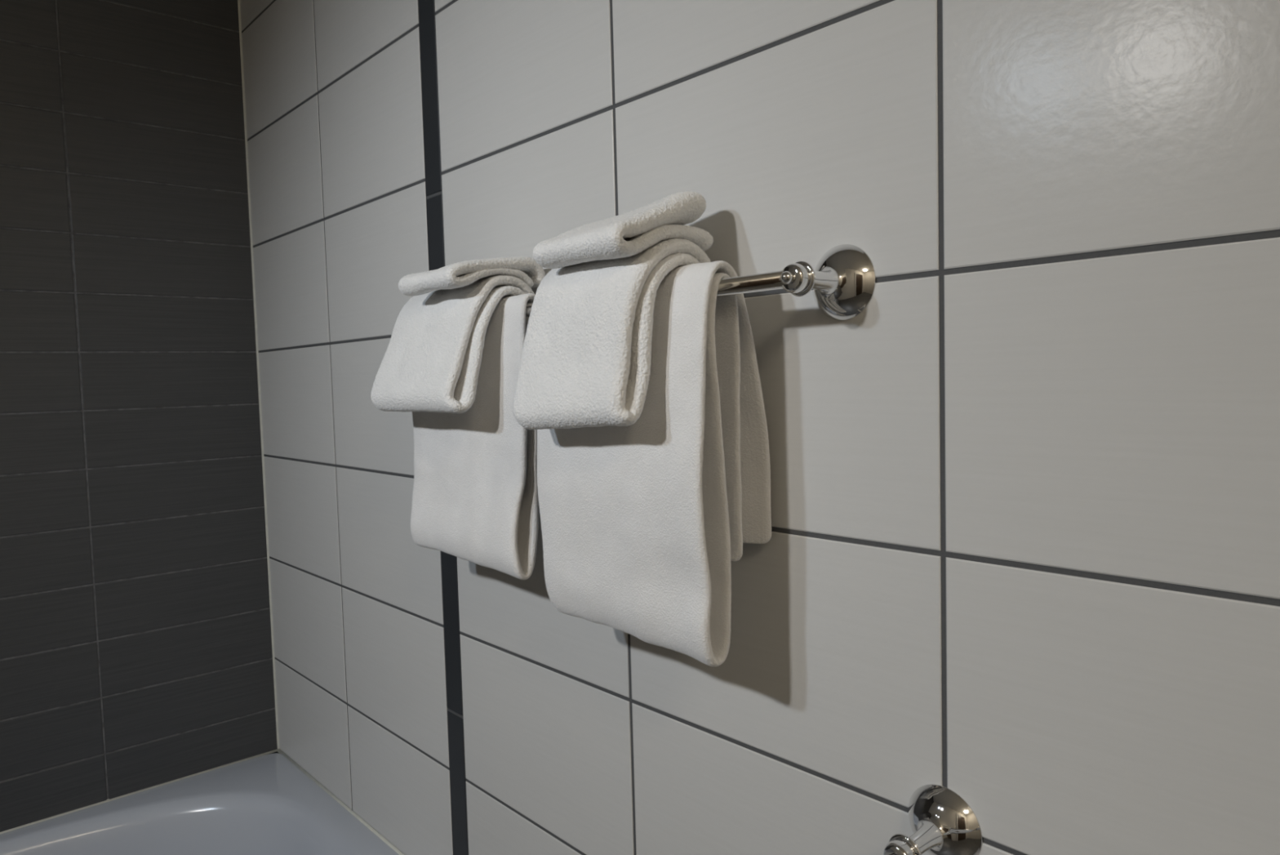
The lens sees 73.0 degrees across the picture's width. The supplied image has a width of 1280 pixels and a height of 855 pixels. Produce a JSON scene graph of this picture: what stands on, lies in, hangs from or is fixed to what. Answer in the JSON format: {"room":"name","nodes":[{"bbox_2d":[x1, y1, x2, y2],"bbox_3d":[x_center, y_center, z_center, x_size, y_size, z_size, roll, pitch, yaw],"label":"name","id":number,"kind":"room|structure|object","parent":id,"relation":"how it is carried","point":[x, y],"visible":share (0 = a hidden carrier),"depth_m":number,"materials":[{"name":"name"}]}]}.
{"room":"bathroom","nodes":[
{"label":"bathroom","id":0,"kind":"room"},
{"bbox_2d":[0,0,278,831],"bbox_3d":[-1.367,0.061,1.176,1.622,2.400,0.101,-5,5,-42],"label":"wall","id":1,"kind":"structure","parent":0,"point":[136,654],"depth_m":1.52,"materials":[{"name":"grey tile"}]},
{"bbox_2d":[0,748,278,834],"bbox_3d":[-1.270,0.681,1.214,1.493,0.004,0.004,-5,5,-42],"label":"trim","id":2,"kind":"structure","parent":1,"relation":"attached to","point":[277,749],"depth_m":1.54,"materials":[{"name":"white plastic"}]},
{"bbox_2d":[240,0,1279,854],"bbox_3d":[0.506,0.058,0.369,0.101,2.400,3.800,-5,5,-42],"label":"wall","id":3,"kind":"structure","parent":0,"point":[1020,559],"depth_m":0.68,"materials":[{"name":"tile"}]},
{"bbox_2d":[237,0,279,748],"bbox_3d":[-0.739,-0.273,1.657,0.004,1.825,0.004,-5,5,-42],"label":"trim","id":4,"kind":"structure","parent":3,"relation":"attached to","point":[238,1],"depth_m":1.67,"materials":[{"name":"white plastic"}]},
{"bbox_2d":[277,747,404,854],"bbox_3d":[-0.484,0.645,1.450,0.004,0.004,0.699,-5,5,-42],"label":"trim","id":5,"kind":"structure","parent":3,"relation":"attached to","point":[279,750],"depth_m":1.48,"materials":[{"name":"white plastic"}]},
{"bbox_2d":[525,244,875,320],"bbox_3d":[-0.072,-0.118,0.870,0.074,0.058,0.663,-5,5,-42],"label":"towel bar","id":6,"kind":"object","parent":3,"relation":"attached to","point":[842,282],"visible":0.48,"depth_m":0.65,"materials":[{"name":"silver metal"}]},
{"bbox_2d":[370,275,534,413],"bbox_3d":[-0.204,-0.090,0.962,0.127,0.142,0.192,-5,5,-42],"label":"hand towel","id":7,"kind":"object","parent":6,"relation":"hanging from","point":[431,362],"visible":0.7,"depth_m":0.90,"materials":[{"name":"white fabric"}]},
{"bbox_2d":[398,256,545,296],"bbox_3d":[-0.182,-0.164,0.937,0.122,0.039,0.115,-5,5,-42],"label":"washcloth","id":8,"kind":"object","parent":7,"relation":"on","point":[459,274],"visible":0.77,"depth_m":0.90,"materials":[{"name":"white fabric"}]},
{"bbox_2d":[410,293,538,579],"bbox_3d":[-0.175,0.006,0.970,0.081,0.291,0.226,-5,5,-42],"label":"bath towel","id":9,"kind":"object","parent":6,"relation":"hanging from","point":[475,500],"visible":0.53,"depth_m":0.91,"materials":[{"name":"white fabric"}]},
{"bbox_2d":[537,260,771,666],"bbox_3d":[0.004,0.026,0.773,0.089,0.322,0.220,-5,5,-42],"label":"bath towel","id":10,"kind":"object","parent":6,"relation":"hanging from","point":[644,522],"visible":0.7,"depth_m":0.70,"materials":[{"name":"white fabric"}]},
{"bbox_2d":[511,238,711,429],"bbox_3d":[-0.021,-0.079,0.757,0.128,0.158,0.158,-5,5,-42],"label":"hand towel","id":11,"kind":"object","parent":10,"relation":"on","point":[586,356],"visible":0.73,"depth_m":0.70,"materials":[{"name":"white fabric"}]},
{"bbox_2d":[533,191,713,268],"bbox_3d":[-0.015,-0.168,0.741,0.117,0.061,0.117,-5,5,-42],"label":"washcloth","id":12,"kind":"object","parent":11,"relation":"on","point":[627,234],"visible":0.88,"depth_m":0.70,"materials":[{"name":"white fabric"}]},
{"bbox_2d":[883,783,982,854],"bbox_3d":[0.275,0.295,0.519,0.074,0.058,0.297,-5,5,-42],"label":"towel bar","id":13,"kind":"object","parent":3,"relation":"attached to","point":[941,822],"visible":1,"depth_m":0.61,"materials":[{"name":"silver metal"}]},
{"bbox_3d":[-0.063,1.353,-0.095,1.720,0.100,3.800,-5,5,-42],"label":"floor","id":14,"kind":"structure","parent":0,"visible":0},
{"bbox_2d":[0,752,399,854],"bbox_3d":[-1.029,0.963,0.970,1.493,0.545,0.702,-5,5,-42],"label":"bathtub","id":15,"kind":"object","parent":14,"relation":"on","point":[265,804],"visible":1,"depth_m":1.49,"materials":[{"name":"white ceramic"}]}
]}

